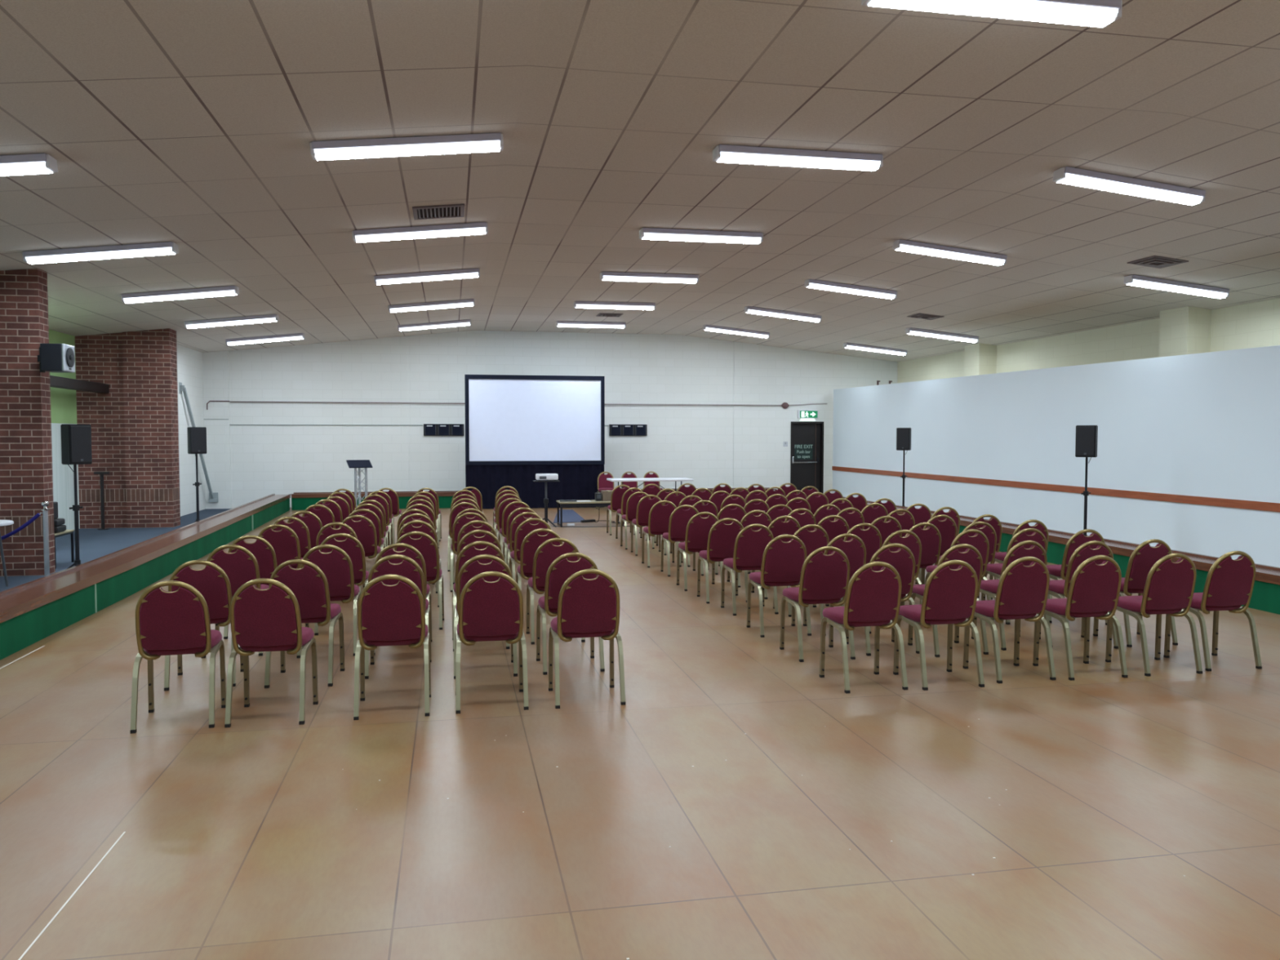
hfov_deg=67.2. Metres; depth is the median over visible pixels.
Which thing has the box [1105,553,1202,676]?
banquet chair
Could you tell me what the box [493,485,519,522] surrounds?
banquet chair
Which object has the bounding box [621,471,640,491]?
banquet chair
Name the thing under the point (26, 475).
brick pier
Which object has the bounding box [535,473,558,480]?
projector
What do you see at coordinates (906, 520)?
banquet chair
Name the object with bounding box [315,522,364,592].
banquet chair
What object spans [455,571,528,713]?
banquet chair
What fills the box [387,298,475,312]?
ceiling light
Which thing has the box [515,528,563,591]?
banquet chair
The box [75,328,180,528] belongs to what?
brick pier
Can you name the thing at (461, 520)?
banquet chair
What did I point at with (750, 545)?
banquet chair
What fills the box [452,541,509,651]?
banquet chair
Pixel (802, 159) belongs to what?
diffuser
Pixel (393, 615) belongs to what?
banquet chair
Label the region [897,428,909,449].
grille
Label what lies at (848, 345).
ceiling light
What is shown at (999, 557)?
banquet chair
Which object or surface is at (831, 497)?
banquet chair
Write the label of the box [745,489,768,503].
banquet chair
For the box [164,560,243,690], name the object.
banquet chair
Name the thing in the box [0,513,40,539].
rope
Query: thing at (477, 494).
banquet chair
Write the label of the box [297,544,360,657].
banquet chair
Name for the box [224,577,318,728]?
banquet chair
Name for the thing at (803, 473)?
door
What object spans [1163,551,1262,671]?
banquet chair
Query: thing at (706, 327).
ceiling light
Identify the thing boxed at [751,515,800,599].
banquet chair
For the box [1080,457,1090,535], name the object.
speaker stand
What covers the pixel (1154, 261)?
ceiling vent
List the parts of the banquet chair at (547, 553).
leg, leg, seat, frame, backrest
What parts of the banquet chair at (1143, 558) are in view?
leg, leg, seat, leg, frame, backrest, leg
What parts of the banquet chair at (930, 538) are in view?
leg, frame, backrest, seat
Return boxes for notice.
[782,441,787,446]
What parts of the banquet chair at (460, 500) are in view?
frame, backrest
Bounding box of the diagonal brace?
[178,382,217,502]
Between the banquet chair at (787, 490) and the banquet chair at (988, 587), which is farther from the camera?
the banquet chair at (787, 490)
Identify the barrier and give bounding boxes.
[0,493,290,660]
[291,487,773,510]
[773,488,1279,614]
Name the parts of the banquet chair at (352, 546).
leg, backrest, frame, seat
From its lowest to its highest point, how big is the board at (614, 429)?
0.285 m
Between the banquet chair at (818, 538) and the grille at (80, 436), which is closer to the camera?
the banquet chair at (818, 538)
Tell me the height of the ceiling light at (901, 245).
0.265 m
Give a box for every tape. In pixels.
[0,645,44,668]
[17,831,125,959]
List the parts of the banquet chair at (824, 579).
leg, rail, leg, seat, frame, backrest, leg, leg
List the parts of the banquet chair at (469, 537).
backrest, frame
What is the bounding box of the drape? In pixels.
[465,464,604,508]
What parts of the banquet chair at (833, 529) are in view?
frame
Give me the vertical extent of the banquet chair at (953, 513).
0.862 m
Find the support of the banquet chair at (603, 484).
on the floor at (248, 839)
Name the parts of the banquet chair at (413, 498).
frame, backrest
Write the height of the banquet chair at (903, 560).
0.862 m
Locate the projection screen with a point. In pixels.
(518, 428)
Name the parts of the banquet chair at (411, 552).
frame, backrest, seat, leg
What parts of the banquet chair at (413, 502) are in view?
frame, backrest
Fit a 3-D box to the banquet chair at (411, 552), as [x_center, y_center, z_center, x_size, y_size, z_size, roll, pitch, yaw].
[-1.890,0.905,7.660,0.440,0.862,0.508,0,3,-10]
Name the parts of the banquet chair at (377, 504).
frame, backrest, leg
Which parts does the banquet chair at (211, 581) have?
leg, leg, backrest, frame, seat, leg, leg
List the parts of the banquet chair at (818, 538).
leg, frame, backrest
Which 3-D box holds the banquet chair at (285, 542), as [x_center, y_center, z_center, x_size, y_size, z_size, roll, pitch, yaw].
[-3.452,0.832,9.278,0.440,0.862,0.508,-1,3,-12]
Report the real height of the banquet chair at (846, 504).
0.862 m
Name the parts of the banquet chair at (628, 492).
leg, seat, frame, backrest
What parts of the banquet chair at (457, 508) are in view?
leg, leg, backrest, frame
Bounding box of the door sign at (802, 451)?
[794,444,813,459]
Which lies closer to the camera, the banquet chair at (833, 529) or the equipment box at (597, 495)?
the banquet chair at (833, 529)
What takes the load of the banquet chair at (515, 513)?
on the floor at (248, 839)
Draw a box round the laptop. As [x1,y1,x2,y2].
[559,499,577,502]
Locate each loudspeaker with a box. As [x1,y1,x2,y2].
[37,342,75,373]
[60,424,92,471]
[186,426,206,456]
[896,427,911,454]
[1075,425,1097,463]
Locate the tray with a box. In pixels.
[533,480,559,481]
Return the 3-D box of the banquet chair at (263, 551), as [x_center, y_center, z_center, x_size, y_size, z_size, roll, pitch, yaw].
[-3.282,0.878,8.262,0.440,0.862,0.508,0,3,-10]
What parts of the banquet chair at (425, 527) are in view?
backrest, frame, leg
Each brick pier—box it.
[0,268,55,576]
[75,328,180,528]
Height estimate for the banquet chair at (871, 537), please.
0.862 m
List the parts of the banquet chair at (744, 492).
backrest, frame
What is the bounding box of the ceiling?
[0,0,1279,361]
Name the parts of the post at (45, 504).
post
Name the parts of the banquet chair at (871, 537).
frame, backrest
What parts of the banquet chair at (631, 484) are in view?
frame, backrest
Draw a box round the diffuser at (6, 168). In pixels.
[0,161,53,176]
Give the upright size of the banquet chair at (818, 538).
0.862 m
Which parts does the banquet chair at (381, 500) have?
frame, backrest, leg, leg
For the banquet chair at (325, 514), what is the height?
0.862 m
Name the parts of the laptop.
lid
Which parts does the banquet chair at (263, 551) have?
leg, backrest, frame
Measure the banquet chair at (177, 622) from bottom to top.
0.862 m
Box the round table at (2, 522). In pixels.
[0,520,13,586]
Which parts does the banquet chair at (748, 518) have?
leg, leg, frame, backrest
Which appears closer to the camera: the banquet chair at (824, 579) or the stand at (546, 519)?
the banquet chair at (824, 579)
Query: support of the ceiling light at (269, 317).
attached to the ceiling
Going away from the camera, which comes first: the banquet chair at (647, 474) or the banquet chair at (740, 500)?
the banquet chair at (740, 500)
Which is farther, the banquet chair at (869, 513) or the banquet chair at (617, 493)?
the banquet chair at (617, 493)
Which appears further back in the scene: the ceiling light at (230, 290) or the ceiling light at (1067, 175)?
the ceiling light at (230, 290)
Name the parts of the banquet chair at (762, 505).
frame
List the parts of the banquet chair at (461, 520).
leg, backrest, frame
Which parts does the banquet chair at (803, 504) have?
backrest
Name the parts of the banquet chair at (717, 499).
frame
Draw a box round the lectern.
[346,459,373,507]
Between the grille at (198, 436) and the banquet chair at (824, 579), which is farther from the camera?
the grille at (198, 436)
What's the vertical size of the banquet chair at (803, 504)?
0.862 m
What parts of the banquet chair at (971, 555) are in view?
leg, seat, rail, leg, leg, frame, backrest, leg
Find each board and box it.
[423,423,463,435]
[608,424,647,435]
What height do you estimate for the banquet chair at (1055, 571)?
0.862 m
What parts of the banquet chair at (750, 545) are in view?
leg, rail, leg, seat, frame, backrest, leg, leg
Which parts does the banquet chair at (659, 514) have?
leg, leg, seat, frame, backrest, leg, leg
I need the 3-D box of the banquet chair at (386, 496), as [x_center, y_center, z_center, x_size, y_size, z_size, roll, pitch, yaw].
[-4.007,0.583,14.799,0.440,0.862,0.508,-1,3,-13]
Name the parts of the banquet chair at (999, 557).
leg, rail, seat, frame, backrest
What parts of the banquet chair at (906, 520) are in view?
frame, backrest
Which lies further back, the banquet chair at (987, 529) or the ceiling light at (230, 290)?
the ceiling light at (230, 290)
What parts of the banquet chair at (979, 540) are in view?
leg, seat, frame, backrest, leg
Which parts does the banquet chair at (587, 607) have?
leg, rail, leg, seat, frame, backrest, leg, leg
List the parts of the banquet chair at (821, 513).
frame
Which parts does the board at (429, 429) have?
panel, panel, panel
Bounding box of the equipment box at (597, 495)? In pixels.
[595,493,601,501]
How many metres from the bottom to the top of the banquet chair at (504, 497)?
0.862 m
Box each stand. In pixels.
[66,464,83,568]
[192,453,201,522]
[533,480,559,527]
[900,450,906,506]
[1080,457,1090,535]
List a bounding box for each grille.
[70,426,91,462]
[191,428,206,453]
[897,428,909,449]
[1075,426,1094,456]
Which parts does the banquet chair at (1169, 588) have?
leg, rail, leg, seat, leg, frame, backrest, leg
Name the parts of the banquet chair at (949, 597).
leg, rail, leg, seat, frame, leg, backrest, leg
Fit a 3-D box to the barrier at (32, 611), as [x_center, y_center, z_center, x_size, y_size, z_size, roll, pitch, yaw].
[-5.276,1.109,8.425,0.548,0.385,27.655,-1,3,-12]
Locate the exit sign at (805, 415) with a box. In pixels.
[797,409,817,421]
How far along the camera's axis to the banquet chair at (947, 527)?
10.15 m
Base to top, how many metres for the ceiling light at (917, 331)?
0.265 m
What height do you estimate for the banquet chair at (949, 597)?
0.862 m
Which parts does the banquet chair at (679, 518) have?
leg, leg, seat, backrest, frame, leg, leg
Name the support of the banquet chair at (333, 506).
on the floor at (248, 839)
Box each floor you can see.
[0,506,1279,959]
[0,508,231,591]
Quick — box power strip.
[580,519,595,522]
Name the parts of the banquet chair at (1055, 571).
rail, seat, frame, backrest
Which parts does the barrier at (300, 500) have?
rail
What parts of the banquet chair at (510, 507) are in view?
leg, backrest, frame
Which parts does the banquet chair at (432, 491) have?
frame, backrest, leg, leg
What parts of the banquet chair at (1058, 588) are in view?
rail, seat, leg, leg, frame, backrest, leg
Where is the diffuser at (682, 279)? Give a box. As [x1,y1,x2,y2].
[602,275,697,283]
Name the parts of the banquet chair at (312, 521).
frame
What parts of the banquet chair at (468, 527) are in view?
backrest, frame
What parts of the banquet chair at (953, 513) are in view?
frame, backrest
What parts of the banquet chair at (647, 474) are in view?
backrest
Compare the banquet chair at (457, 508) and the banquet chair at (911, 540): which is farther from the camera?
the banquet chair at (457, 508)
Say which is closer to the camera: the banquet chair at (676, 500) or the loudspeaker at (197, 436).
the banquet chair at (676, 500)
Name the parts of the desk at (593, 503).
leg, leg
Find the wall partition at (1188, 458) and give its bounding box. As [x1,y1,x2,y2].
[831,345,1279,567]
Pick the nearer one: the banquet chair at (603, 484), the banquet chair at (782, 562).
the banquet chair at (782, 562)
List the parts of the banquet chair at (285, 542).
backrest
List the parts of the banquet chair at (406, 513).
backrest, frame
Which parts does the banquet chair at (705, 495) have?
frame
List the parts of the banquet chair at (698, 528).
leg, leg, seat, backrest, frame, leg, leg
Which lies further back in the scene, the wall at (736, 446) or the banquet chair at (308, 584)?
the wall at (736, 446)
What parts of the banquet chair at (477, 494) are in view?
backrest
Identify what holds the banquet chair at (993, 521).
on the floor at (248, 839)
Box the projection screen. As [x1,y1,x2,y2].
[464,374,604,508]
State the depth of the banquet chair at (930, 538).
9.24 m
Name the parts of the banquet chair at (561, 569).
leg, rail, leg, seat, frame, backrest, leg, leg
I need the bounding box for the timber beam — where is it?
[49,375,109,393]
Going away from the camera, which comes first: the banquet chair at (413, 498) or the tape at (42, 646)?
the tape at (42, 646)
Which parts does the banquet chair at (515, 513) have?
leg, backrest, frame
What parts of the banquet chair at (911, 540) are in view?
frame, backrest, leg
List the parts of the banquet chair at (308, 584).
leg, leg, backrest, frame, seat, leg, rail, leg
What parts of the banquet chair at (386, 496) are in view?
frame, backrest, leg, leg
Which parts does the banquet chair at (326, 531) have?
backrest, frame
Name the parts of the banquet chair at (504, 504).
backrest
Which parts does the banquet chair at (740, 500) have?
backrest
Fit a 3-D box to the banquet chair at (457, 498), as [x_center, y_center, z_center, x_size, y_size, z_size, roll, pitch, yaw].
[-2.550,0.620,13.975,0.440,0.862,0.508,-1,3,-12]
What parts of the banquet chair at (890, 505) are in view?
backrest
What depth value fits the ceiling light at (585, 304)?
18.47 m
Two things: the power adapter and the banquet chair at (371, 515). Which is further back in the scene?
the power adapter
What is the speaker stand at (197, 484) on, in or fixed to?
on the floor at (94, 544)
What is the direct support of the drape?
hanging from the projection screen
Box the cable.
[552,525,644,527]
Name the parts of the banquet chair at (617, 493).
leg, leg, seat, backrest, frame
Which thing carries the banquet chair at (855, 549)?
on the floor at (248, 839)
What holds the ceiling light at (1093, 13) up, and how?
attached to the ceiling
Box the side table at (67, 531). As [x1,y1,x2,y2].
[54,529,74,568]
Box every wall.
[48,329,79,529]
[176,343,205,516]
[202,330,897,509]
[897,297,1279,382]
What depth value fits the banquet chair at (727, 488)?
16.94 m
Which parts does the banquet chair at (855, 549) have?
leg, leg, frame, backrest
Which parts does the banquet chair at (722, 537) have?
leg, leg, seat, backrest, frame, leg, leg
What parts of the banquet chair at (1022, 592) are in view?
leg, rail, leg, seat, leg, frame, backrest, leg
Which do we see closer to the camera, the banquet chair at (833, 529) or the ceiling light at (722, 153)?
the ceiling light at (722, 153)
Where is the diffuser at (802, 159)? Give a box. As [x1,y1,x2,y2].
[716,151,879,171]
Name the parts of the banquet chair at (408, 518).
backrest, frame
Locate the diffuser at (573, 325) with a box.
[557,323,624,328]
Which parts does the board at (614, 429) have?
panel, panel, panel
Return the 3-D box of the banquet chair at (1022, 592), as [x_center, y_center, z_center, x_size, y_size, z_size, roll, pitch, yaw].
[2.603,0.943,6.830,0.440,0.862,0.508,-1,3,-12]
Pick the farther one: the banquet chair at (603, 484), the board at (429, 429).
the board at (429, 429)
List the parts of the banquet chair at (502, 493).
backrest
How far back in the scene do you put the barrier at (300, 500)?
22.39 m
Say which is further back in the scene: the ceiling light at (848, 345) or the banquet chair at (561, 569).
the ceiling light at (848, 345)
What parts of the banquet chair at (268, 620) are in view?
leg, leg, backrest, frame, seat, leg, rail, leg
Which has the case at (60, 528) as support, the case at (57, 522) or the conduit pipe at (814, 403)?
the case at (57, 522)
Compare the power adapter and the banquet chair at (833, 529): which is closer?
the banquet chair at (833, 529)
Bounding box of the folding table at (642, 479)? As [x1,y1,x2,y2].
[606,477,693,492]
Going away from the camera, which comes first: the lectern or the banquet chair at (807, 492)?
the banquet chair at (807, 492)
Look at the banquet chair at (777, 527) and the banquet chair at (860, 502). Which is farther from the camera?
the banquet chair at (860, 502)
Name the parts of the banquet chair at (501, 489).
backrest, frame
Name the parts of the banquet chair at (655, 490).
backrest, frame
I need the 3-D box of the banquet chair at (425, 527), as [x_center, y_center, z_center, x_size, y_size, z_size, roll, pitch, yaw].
[-2.226,0.814,9.681,0.440,0.862,0.508,0,3,-10]
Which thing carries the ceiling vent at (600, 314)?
in the ceiling
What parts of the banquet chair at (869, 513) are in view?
frame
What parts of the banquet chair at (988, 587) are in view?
leg, rail, seat, leg, frame, backrest, leg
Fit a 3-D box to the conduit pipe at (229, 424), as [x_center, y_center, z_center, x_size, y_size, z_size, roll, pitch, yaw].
[-7.397,-1.305,22.836,4.390,0.017,0.042,-1,3,-11]
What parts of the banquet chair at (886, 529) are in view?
frame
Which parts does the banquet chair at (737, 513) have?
leg, frame, backrest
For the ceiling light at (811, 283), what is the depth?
15.87 m
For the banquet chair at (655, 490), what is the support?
on the floor at (248, 839)
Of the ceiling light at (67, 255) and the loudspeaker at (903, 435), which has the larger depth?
the loudspeaker at (903, 435)
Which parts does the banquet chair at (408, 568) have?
leg, leg, backrest, frame, seat, leg, leg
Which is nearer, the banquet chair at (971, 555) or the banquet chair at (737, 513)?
the banquet chair at (971, 555)
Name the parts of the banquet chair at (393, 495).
backrest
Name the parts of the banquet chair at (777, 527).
leg, leg, backrest, frame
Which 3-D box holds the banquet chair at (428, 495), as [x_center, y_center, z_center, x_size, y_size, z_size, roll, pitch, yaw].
[-3.285,0.590,14.655,0.440,0.862,0.508,-1,3,-11]
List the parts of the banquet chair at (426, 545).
backrest, frame, seat, leg, leg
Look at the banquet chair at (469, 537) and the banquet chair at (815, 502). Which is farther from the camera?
the banquet chair at (815, 502)
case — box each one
[53,518,65,526]
[53,524,66,533]
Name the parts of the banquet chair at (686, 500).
frame, backrest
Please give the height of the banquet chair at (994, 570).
0.862 m
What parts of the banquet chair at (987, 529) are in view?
frame, backrest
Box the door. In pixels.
[790,421,823,493]
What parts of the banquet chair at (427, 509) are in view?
backrest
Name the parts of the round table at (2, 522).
leg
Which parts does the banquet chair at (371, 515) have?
backrest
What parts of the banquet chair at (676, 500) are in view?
frame, backrest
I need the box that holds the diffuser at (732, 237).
[641,232,760,244]
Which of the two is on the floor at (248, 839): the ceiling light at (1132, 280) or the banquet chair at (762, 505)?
the banquet chair at (762, 505)
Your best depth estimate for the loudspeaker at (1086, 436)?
12.79 m
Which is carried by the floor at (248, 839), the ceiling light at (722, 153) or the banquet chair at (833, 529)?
the banquet chair at (833, 529)
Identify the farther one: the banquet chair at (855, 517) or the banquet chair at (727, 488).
the banquet chair at (727, 488)
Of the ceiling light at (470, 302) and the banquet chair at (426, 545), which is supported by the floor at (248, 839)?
the banquet chair at (426, 545)
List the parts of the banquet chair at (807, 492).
backrest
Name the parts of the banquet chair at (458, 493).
backrest, frame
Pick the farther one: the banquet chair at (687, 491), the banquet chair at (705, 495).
the banquet chair at (687, 491)
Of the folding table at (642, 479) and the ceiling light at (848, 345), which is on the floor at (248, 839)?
the folding table at (642, 479)
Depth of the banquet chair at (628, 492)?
15.51 m
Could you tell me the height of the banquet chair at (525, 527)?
0.862 m
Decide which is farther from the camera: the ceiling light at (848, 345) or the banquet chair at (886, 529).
the ceiling light at (848, 345)
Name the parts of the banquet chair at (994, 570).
leg, rail, seat, frame, backrest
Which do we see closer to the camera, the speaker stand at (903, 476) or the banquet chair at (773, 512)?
the banquet chair at (773, 512)
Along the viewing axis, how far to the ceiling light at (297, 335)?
20.29 m
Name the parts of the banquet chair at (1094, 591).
leg, rail, leg, seat, leg, frame, backrest, leg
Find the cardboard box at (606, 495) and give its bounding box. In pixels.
[600,490,612,501]
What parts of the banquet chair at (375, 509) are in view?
backrest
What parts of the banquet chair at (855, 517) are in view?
backrest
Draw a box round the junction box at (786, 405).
[781,402,789,408]
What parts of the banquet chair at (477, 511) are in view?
leg, frame, backrest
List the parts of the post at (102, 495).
post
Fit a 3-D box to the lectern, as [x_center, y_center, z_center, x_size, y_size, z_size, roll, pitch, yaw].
[-5.458,0.222,18.798,0.520,1.222,0.465,-1,3,-25]
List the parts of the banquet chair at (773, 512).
frame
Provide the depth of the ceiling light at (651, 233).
12.05 m
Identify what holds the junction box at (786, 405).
attached to the wall at (736, 446)
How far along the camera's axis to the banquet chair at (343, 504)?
13.27 m
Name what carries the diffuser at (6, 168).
attached to the ceiling light at (34, 163)
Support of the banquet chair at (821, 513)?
on the floor at (248, 839)
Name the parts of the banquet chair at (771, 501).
frame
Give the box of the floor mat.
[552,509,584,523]
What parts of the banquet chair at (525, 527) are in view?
leg, leg, seat, backrest, frame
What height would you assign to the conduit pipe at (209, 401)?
0.211 m
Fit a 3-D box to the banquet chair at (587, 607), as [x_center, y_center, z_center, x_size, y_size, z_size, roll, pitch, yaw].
[-0.355,0.970,6.220,0.440,0.862,0.508,-1,3,-11]
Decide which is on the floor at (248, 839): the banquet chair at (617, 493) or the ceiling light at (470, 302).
the banquet chair at (617, 493)
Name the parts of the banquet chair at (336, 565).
leg, backrest, frame, seat, leg, rail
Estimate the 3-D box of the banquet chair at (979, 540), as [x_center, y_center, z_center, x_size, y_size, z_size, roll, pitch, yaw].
[2.892,0.855,8.780,0.440,0.862,0.508,-1,3,-13]
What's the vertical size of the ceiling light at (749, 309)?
0.265 m
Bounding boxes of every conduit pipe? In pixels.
[203,418,228,419]
[206,400,783,409]
[229,424,422,425]
[789,403,826,405]
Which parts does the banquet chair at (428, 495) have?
frame, backrest, leg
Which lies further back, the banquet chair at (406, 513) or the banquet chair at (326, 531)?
the banquet chair at (406, 513)
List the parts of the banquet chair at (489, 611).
leg, leg, rail, seat, frame, backrest, leg, leg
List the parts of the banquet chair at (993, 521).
frame, backrest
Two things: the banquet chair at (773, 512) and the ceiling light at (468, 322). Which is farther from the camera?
the ceiling light at (468, 322)
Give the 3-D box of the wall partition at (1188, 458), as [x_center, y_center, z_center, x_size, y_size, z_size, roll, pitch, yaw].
[7.705,-0.285,11.472,0.140,2.897,27.550,-1,3,-11]
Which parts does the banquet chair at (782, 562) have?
leg, rail, leg, seat, frame, backrest, leg, leg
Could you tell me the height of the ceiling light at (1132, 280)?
0.265 m
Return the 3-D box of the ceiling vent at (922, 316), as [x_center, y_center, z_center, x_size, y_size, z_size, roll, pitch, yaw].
[5.381,-3.079,18.158,0.499,0.064,0.500,-1,3,-11]
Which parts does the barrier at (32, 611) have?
rail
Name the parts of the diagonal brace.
head plate, foot plate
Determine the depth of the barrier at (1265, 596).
10.78 m
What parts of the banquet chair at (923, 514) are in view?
frame, backrest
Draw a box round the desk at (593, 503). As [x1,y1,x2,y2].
[556,499,623,527]
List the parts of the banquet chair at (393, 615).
leg, leg, backrest, frame, seat, rail, leg, leg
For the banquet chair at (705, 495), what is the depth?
15.40 m
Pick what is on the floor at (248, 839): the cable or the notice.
the cable
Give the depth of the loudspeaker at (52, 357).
11.30 m
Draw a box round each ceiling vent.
[412,204,464,220]
[595,312,622,316]
[906,312,944,319]
[1127,255,1188,268]
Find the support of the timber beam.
attached to the brick pier at (135, 427)
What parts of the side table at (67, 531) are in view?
leg, leg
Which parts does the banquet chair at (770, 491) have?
backrest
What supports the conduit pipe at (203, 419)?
attached to the wall at (736, 446)
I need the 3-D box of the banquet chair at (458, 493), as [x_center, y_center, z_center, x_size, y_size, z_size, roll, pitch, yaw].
[-2.748,0.570,15.086,0.440,0.862,0.508,0,3,-10]
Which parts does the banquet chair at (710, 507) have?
leg, leg, backrest, frame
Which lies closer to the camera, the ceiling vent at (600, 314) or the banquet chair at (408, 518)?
the banquet chair at (408, 518)
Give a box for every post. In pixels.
[40,501,49,576]
[93,471,109,529]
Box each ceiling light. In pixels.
[0,153,57,176]
[22,241,178,263]
[120,285,239,303]
[183,314,279,328]
[225,333,305,345]
[309,133,503,160]
[351,222,488,242]
[373,268,479,284]
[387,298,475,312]
[397,319,471,331]
[555,320,626,328]
[573,301,655,310]
[600,271,698,283]
[639,227,763,244]
[702,324,769,337]
[712,144,883,171]
[744,306,822,322]
[804,279,897,298]
[843,342,907,355]
[861,0,1122,27]
[892,239,1007,265]
[905,327,978,342]
[1053,166,1205,205]
[1123,275,1229,298]
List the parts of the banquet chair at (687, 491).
frame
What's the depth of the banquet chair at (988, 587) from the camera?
7.62 m
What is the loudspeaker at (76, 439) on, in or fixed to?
on the speaker stand at (76, 508)
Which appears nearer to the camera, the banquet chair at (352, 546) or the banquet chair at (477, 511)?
the banquet chair at (352, 546)
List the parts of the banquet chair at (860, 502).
frame, backrest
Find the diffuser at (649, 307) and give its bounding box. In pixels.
[575,304,653,310]
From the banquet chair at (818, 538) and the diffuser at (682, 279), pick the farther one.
the diffuser at (682, 279)
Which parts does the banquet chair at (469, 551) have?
leg, leg, backrest, frame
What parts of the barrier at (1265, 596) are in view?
rail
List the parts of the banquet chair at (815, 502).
frame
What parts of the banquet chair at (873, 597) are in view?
leg, rail, leg, seat, frame, backrest, leg, leg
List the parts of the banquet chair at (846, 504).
backrest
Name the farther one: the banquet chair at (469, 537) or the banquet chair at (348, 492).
the banquet chair at (348, 492)
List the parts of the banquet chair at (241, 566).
leg, frame, backrest, seat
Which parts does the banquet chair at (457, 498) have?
backrest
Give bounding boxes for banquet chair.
[129,580,226,733]
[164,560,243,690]
[200,544,269,657]
[223,534,277,639]
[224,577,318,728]
[257,524,302,568]
[264,559,345,688]
[271,516,312,557]
[287,511,322,547]
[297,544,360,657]
[302,504,335,528]
[313,499,342,528]
[314,533,368,635]
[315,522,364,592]
[323,496,350,520]
[328,492,353,513]
[333,488,355,510]
[338,515,381,558]
[348,508,385,550]
[353,503,386,546]
[353,574,431,719]
[357,499,389,546]
[362,494,392,545]
[364,554,431,679]
[368,490,394,543]
[374,542,431,654]
[375,488,402,518]
[393,531,444,630]
[396,508,435,584]
[396,520,440,607]
[398,513,437,593]
[404,498,436,532]
[405,503,437,536]
[406,494,436,528]
[413,491,439,548]
[415,488,441,541]
[447,502,478,571]
[450,493,477,510]
[450,497,479,548]
[450,511,486,591]
[451,489,476,544]
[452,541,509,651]
[453,508,488,584]
[453,554,517,679]
[454,529,501,582]
[455,520,497,562]
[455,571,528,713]
[461,486,483,512]
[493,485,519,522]
[493,489,519,519]
[493,493,521,530]
[495,497,521,538]
[498,501,530,553]
[502,506,537,564]
[506,511,542,567]
[509,517,551,580]
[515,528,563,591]
[525,537,585,644]
[536,551,604,675]
[548,568,625,708]
[595,471,614,510]
[606,484,635,535]
[615,487,646,540]
[620,491,654,549]
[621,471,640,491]
[631,494,666,555]
[639,484,661,533]
[641,500,681,567]
[643,471,662,489]
[648,488,680,542]
[656,491,685,546]
[660,504,703,576]
[670,495,704,553]
[676,483,696,499]
[676,511,722,591]
[680,500,719,567]
[689,488,712,505]
[697,517,747,604]
[706,503,750,574]
[708,490,732,512]
[711,483,732,494]
[720,494,746,510]
[720,524,778,615]
[727,510,771,587]
[729,487,750,499]
[743,498,769,515]
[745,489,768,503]
[746,484,765,494]
[746,534,811,637]
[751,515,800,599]
[764,486,786,498]
[764,493,788,509]
[766,504,791,521]
[773,524,829,617]
[779,483,797,495]
[779,546,855,662]
[784,508,816,531]
[786,489,807,502]
[786,497,810,513]
[799,485,819,497]
[803,533,871,635]
[805,492,828,514]
[813,504,840,524]
[817,515,848,542]
[819,561,907,693]
[823,488,843,504]
[825,523,881,606]
[826,497,853,513]
[834,507,864,529]
[843,493,866,511]
[844,542,919,656]
[861,502,888,529]
[871,497,897,514]
[871,515,902,546]
[880,529,922,628]
[884,508,918,584]
[893,560,984,690]
[903,503,934,564]
[904,522,941,604]
[907,543,988,657]
[919,514,957,580]
[924,528,994,622]
[927,506,959,573]
[939,521,998,599]
[962,556,1056,683]
[971,540,1052,650]
[972,514,1002,580]
[981,528,1052,624]
[989,519,1052,599]
[1032,555,1128,680]
[1039,540,1118,648]
[1046,528,1107,625]
[1093,538,1177,647]
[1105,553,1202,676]
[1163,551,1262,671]
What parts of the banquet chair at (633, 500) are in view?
leg, leg, seat, backrest, frame, leg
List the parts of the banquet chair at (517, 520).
leg, backrest, frame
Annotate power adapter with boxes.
[566,523,574,526]
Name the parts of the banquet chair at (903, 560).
leg, leg, backrest, frame, leg, leg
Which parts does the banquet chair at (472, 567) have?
leg, backrest, frame, leg, leg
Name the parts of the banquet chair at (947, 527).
leg, frame, backrest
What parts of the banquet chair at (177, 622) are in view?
leg, leg, backrest, frame, seat, leg, rail, leg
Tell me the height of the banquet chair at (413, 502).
0.862 m
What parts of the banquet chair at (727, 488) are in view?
backrest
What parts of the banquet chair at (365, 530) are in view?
backrest, seat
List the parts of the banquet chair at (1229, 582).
leg, rail, leg, seat, leg, frame, backrest, leg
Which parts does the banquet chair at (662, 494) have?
backrest, frame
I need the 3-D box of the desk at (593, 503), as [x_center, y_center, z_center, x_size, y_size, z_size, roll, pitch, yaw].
[-0.944,0.628,18.256,1.220,0.460,0.600,-1,3,-11]
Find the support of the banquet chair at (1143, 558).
on the floor at (248, 839)
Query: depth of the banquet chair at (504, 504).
12.88 m
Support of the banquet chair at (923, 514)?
on the floor at (248, 839)
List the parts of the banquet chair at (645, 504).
leg, leg, seat, frame, backrest, leg, leg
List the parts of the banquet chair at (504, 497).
backrest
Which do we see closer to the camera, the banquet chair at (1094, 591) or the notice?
the banquet chair at (1094, 591)
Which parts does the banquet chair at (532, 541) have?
leg, seat, backrest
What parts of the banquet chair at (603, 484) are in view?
backrest, seat, frame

